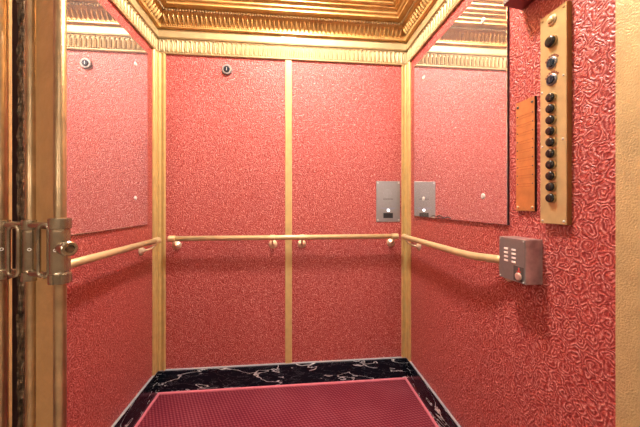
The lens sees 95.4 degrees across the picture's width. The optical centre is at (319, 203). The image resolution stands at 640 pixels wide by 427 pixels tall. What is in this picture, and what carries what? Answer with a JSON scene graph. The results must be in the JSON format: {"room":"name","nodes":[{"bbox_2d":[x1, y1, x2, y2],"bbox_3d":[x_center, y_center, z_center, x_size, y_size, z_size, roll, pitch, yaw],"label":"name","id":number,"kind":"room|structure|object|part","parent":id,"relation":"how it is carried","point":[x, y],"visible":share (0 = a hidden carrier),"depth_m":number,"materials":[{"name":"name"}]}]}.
{"room":"elevator interior","nodes":[
{"label":"elevator interior","id":0,"kind":"room"},
{"bbox_2d":[67,0,151,426],"bbox_3d":[-0.922,-0.300,1.089,0.050,2.820,1.250,0,0,-6],"label":"wall","id":1,"kind":"structure","parent":0,"point":[109,300],"depth_m":1.28,"materials":[{"name":"red fabric"}]},
{"bbox_2d":[67,0,147,234],"bbox_3d":[-0.903,-0.355,1.211,0.013,0.934,0.750,0,0,-6],"label":"wall mirror","id":2,"kind":"object","parent":1,"relation":"attached to","point":[107,69],"visible":0.67,"depth_m":1.21,"materials":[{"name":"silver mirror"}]},
{"bbox_2d":[71,237,160,267],"bbox_3d":[-0.866,0.226,1.157,0.078,0.091,0.888,0,0,-6],"label":"handrail","id":3,"kind":"object","parent":1,"relation":"attached to","point":[79,261],"visible":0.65,"depth_m":1.19,"materials":[{"name":"gold metal"}]},
{"bbox_3d":[-0.903,0.228,1.549,0.066,0.045,0.018,0,0,-41],"label":"bracket arm","id":4,"kind":"part","parent":3,"relation":"part of","materials":[{"name":"gold metal"}]},
{"bbox_2d":[109,0,157,51],"bbox_3d":[-0.894,-0.931,1.092,0.020,0.094,1.250,0,0,-6],"label":"trim","id":5,"kind":"structure","parent":1,"relation":"attached to","point":[126,8],"depth_m":1.47,"materials":[{"name":"gold metal"}]},
{"bbox_2d":[111,374,155,426],"bbox_3d":[-0.893,0.978,1.092,0.010,0.005,1.250,0,0,-6],"label":"trim","id":6,"kind":"structure","parent":1,"relation":"attached to","point":[150,379],"depth_m":1.43,"materials":[{"name":"paint"}]},
{"bbox_2d":[114,372,157,426],"bbox_3d":[-0.891,1.045,1.092,0.013,0.130,1.250,0,0,-6],"label":"baseboard","id":7,"kind":"structure","parent":1,"relation":"attached to","point":[139,406],"depth_m":1.50,"materials":[{"name":"black stone"}]},
{"bbox_2d":[134,392,158,426],"bbox_3d":[-0.879,1.105,1.087,0.011,0.009,1.237,0,0,-6],"label":"trim","id":8,"kind":"structure","parent":1,"relation":"attached to","point":[157,395],"depth_m":1.55,"materials":[{"name":"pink carpet"}]},
{"bbox_2d":[129,0,166,35],"bbox_3d":[-0.773,-1.368,1.104,0.250,0.684,1.250,0,0,-6],"label":"trim","id":9,"kind":"structure","parent":1,"relation":"attached to","point":[152,8],"depth_m":1.60,"materials":[{"name":"gold metal"}]},
{"bbox_2d":[166,54,400,368],"bbox_3d":[-0.203,-0.300,1.814,1.626,2.820,0.050,0,0,-6],"label":"wall","id":10,"kind":"structure","parent":0,"point":[225,134],"depth_m":1.78,"materials":[{"name":"red fabric"}]},
{"bbox_2d":[152,48,165,375],"bbox_3d":[-0.932,0.045,1.686,0.050,1.859,0.060,0,0,-6],"label":"trim","id":11,"kind":"structure","parent":10,"relation":"attached to","point":[158,59],"depth_m":1.70,"materials":[{"name":"gold metal"}]},
{"bbox_2d":[222,64,231,74],"bbox_3d":[-0.558,-0.807,1.744,0.062,0.062,0.019,0,0,-6],"label":"lock","id":12,"kind":"object","parent":10,"relation":"attached to","point":[226,69],"visible":1,"depth_m":1.74,"materials":[{"name":"metal"}]},
{"bbox_2d":[158,0,405,42],"bbox_3d":[-0.188,-1.368,1.665,1.526,0.684,0.250,0,0,-6],"label":"ceiling","id":13,"kind":"structure","parent":10,"relation":"attached to","point":[385,11],"depth_m":1.72,"materials":[{"name":"gold metal"}]},
{"bbox_2d":[158,358,405,391],"bbox_3d":[-0.200,1.045,1.782,1.526,0.130,0.013,0,0,-6],"label":"baseboard","id":14,"kind":"structure","parent":10,"relation":"attached to","point":[249,376],"depth_m":1.77,"materials":[{"name":"black stone"}]},
{"bbox_2d":[157,37,406,65],"bbox_3d":[-0.200,-0.931,1.786,1.526,0.094,0.020,0,0,-6],"label":"trim","id":15,"kind":"structure","parent":10,"relation":"attached to","point":[167,45],"depth_m":1.78,"materials":[{"name":"gold metal"}]},
{"bbox_2d":[158,29,405,49],"bbox_3d":[-0.200,-1.002,1.784,1.526,0.048,0.010,0,0,-6],"label":"trim","id":16,"kind":"structure","parent":10,"relation":"attached to","point":[161,32],"depth_m":1.77,"materials":[{"name":"gold metal"}]},
{"bbox_2d":[165,8,399,24],"bbox_3d":[-0.194,-1.107,1.722,1.380,0.013,0.016,0,0,-6],"label":"trim","id":17,"kind":"structure","parent":10,"relation":"attached to","point":[166,9],"depth_m":1.71,"materials":[{"name":"gold metal"}]},
{"bbox_2d":[159,377,405,394],"bbox_3d":[-0.199,1.105,1.770,1.500,0.009,0.011,0,0,-6],"label":"trim","id":18,"kind":"structure","parent":10,"relation":"attached to","point":[401,378],"depth_m":1.76,"materials":[{"name":"pink carpet"}]},
{"bbox_2d":[167,233,398,249],"bbox_3d":[-0.194,0.226,1.751,1.358,0.091,0.078,0,0,-6],"label":"handrail","id":19,"kind":"object","parent":10,"relation":"attached to","point":[176,244],"visible":1,"depth_m":1.72,"materials":[{"name":"gold metal"}]},
{"bbox_3d":[-0.192,0.198,1.730,1.345,0.029,0.029,0,0,-6],"label":"rail","id":20,"kind":"part","parent":19,"relation":"part of","materials":[{"name":"gold metal"}]},
{"bbox_2d":[160,357,405,370],"bbox_3d":[-0.200,0.978,1.784,1.526,0.005,0.010,0,0,-6],"label":"trim","id":21,"kind":"structure","parent":10,"relation":"attached to","point":[383,357],"depth_m":1.78,"materials":[{"name":"paint"}]},
{"bbox_2d":[285,60,291,362],"bbox_3d":[-0.193,0.045,1.786,0.042,1.859,0.007,0,0,-6],"label":"trim","id":22,"kind":"structure","parent":10,"relation":"attached to","point":[288,63],"depth_m":1.78,"materials":[{"name":"gold metal"}]},
{"bbox_2d":[376,181,399,221],"bbox_3d":[0.434,-0.016,1.849,0.156,0.259,0.012,0,0,-6],"label":"plate","id":23,"kind":"object","parent":10,"relation":"attached to","point":[387,192],"visible":1,"depth_m":1.85,"materials":[{"name":"metal"}]},
{"bbox_2d":[138,380,434,426],"bbox_3d":[-0.141,1.140,1.192,1.626,0.060,1.300,0,0,-6],"label":"floor","id":24,"kind":"structure","parent":0,"point":[393,403],"depth_m":1.58,"materials":[{"name":"red carpet"}]},
{"bbox_2d":[0,0,77,426],"bbox_3d":[-0.620,0.058,0.623,0.249,2.100,0.064,0,0,24],"label":"gate","id":25,"kind":"object","parent":24,"relation":"on","point":[37,248],"visible":1,"depth_m":0.63,"materials":[{"name":"brown metal"}]},
{"bbox_2d":[65,245,73,251],"bbox_3d":[-0.504,0.090,0.585,0.002,0.013,0.016,0,0,25],"label":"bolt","id":26,"kind":"object","parent":25,"relation":"attached to","point":[68,248],"depth_m":0.58,"materials":[{"name":"brown metal"}]},
{"bbox_2d":[411,0,615,426],"bbox_3d":[0.646,-0.300,1.245,0.050,2.820,1.250,0,0,-6],"label":"wall","id":27,"kind":"structure","parent":0,"point":[496,351],"depth_m":0.88,"materials":[{"name":"red fabric"}]},
{"bbox_2d":[401,61,410,360],"bbox_3d":[0.542,0.045,1.833,0.039,1.859,0.060,0,0,-6],"label":"trim","id":28,"kind":"structure","parent":27,"relation":"attached to","point":[405,69],"depth_m":1.85,"materials":[{"name":"gold metal"}]},
{"bbox_2d":[401,0,416,23],"bbox_3d":[0.557,-1.107,1.205,0.016,0.013,1.166,0,0,-6],"label":"trim","id":29,"kind":"structure","parent":27,"relation":"attached to","point":[414,1],"depth_m":1.67,"materials":[{"name":"gold metal"}]},
{"bbox_2d":[393,0,436,42],"bbox_3d":[0.496,-1.368,1.230,0.250,0.684,1.250,0,0,-6],"label":"trim","id":30,"kind":"structure","parent":27,"relation":"attached to","point":[420,9],"depth_m":1.67,"materials":[{"name":"gold metal"}]},
{"bbox_2d":[405,378,438,426],"bbox_3d":[0.603,1.105,1.234,0.011,0.009,1.237,0,0,-6],"label":"trim","id":31,"kind":"structure","parent":27,"relation":"attached to","point":[406,379],"depth_m":1.60,"materials":[{"name":"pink carpet"}]},
{"bbox_2d":[406,358,457,426],"bbox_3d":[0.614,1.045,1.242,0.013,0.130,1.250,0,0,-6],"label":"baseboard","id":32,"kind":"structure","parent":27,"relation":"attached to","point":[440,415],"depth_m":1.55,"materials":[{"name":"black stone"}]},
{"bbox_2d":[406,0,461,64],"bbox_3d":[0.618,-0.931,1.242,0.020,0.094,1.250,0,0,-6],"label":"trim","id":33,"kind":"structure","parent":27,"relation":"attached to","point":[446,7],"depth_m":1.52,"materials":[{"name":"gold metal"}]},
{"bbox_2d":[409,361,460,426],"bbox_3d":[0.616,0.978,1.242,0.010,0.005,1.250,0,0,-6],"label":"trim","id":34,"kind":"structure","parent":27,"relation":"attached to","point":[412,364],"depth_m":1.47,"materials":[{"name":"paint"}]},
{"bbox_2d":[401,234,512,281],"bbox_3d":[0.570,0.223,1.369,0.078,0.097,0.811,0,0,-6],"label":"handrail","id":35,"kind":"object","parent":27,"relation":"attached to","point":[491,258],"visible":0.81,"depth_m":1.20,"materials":[{"name":"gold metal"}]},
{"bbox_3d":[0.552,0.194,1.364,0.051,0.038,0.805,0,0,-8],"label":"rail","id":36,"kind":"part","parent":35,"relation":"part of","materials":[{"name":"gold metal"}]},
{"bbox_2d":[414,0,508,224],"bbox_3d":[0.602,-0.374,1.367,0.013,0.895,0.755,0,0,-6],"label":"wall mirror","id":37,"kind":"object","parent":27,"relation":"attached to","point":[461,84],"visible":1,"depth_m":1.23,"materials":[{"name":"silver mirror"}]},
{"bbox_2d":[503,0,533,9],"bbox_3d":[0.623,-0.724,0.869,0.076,0.200,0.135,0,0,-6],"label":"box","id":38,"kind":"object","parent":27,"relation":"attached to","point":[516,4],"visible":1,"depth_m":0.91,"materials":[{"name":"red metal"}]},
{"bbox_2d":[499,236,542,284],"bbox_3d":[0.624,0.172,0.912,0.066,0.133,0.108,0,0,-6],"label":"intercom box","id":39,"kind":"object","parent":27,"relation":"attached to","point":[520,258],"visible":1,"depth_m":0.87,"materials":[{"name":"metal"}]},
{"bbox_3d":[0.599,0.172,0.910,0.002,0.131,0.106,0,0,-6],"label":"plate","id":40,"kind":"part","parent":39,"relation":"part of","materials":[{"name":"metal"}]},
{"bbox_2d":[516,96,536,210],"bbox_3d":[0.649,-0.153,0.917,0.014,0.350,0.072,0,0,-6],"label":"plate","id":41,"kind":"object","parent":27,"relation":"attached to","point":[526,110],"visible":1,"depth_m":0.91,"materials":[{"name":"brown"}]},
{"bbox_2d":[540,1,571,224],"bbox_3d":[0.650,-0.241,0.811,0.026,0.595,0.082,0,0,-6],"label":"panel","id":42,"kind":"object","parent":27,"relation":"attached to","point":[556,27],"visible":1,"depth_m":0.80,"materials":[{"name":"gold metal"}]},
{"bbox_2d":[545,70,558,85],"bbox_3d":[0.645,-0.351,0.813,0.009,0.040,0.044,0,0,-6],"label":"switch","id":43,"kind":"object","parent":42,"relation":"attached to","point":[551,76],"depth_m":0.81,"materials":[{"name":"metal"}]},
{"bbox_2d":[545,53,558,68],"bbox_3d":[0.645,-0.398,0.813,0.009,0.040,0.044,0,0,-6],"label":"switch","id":44,"kind":"object","parent":42,"relation":"attached to","point":[551,59],"depth_m":0.81,"materials":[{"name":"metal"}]},
{"bbox_2d":[547,14,556,25],"bbox_3d":[0.647,-0.514,0.814,0.004,0.029,0.029,0,0,-6],"label":"indicator light","id":45,"kind":"object","parent":42,"relation":"on","point":[551,18],"depth_m":0.81,"materials":[{"name":"gold metal"}]},
{"bbox_3d":[-0.047,-0.340,0.477,4.400,2.900,0.138,0,0,-6],"label":"wall","id":46,"kind":"structure","parent":0,"visible":0},
{"bbox_2d":[616,0,639,426],"bbox_3d":[0.712,0.050,0.586,0.059,2.120,0.165,0,0,-6],"label":"trim","id":47,"kind":"structure","parent":46,"relation":"attached to","point":[627,11],"depth_m":0.64,"materials":[{"name":"gold metal"}]}
]}

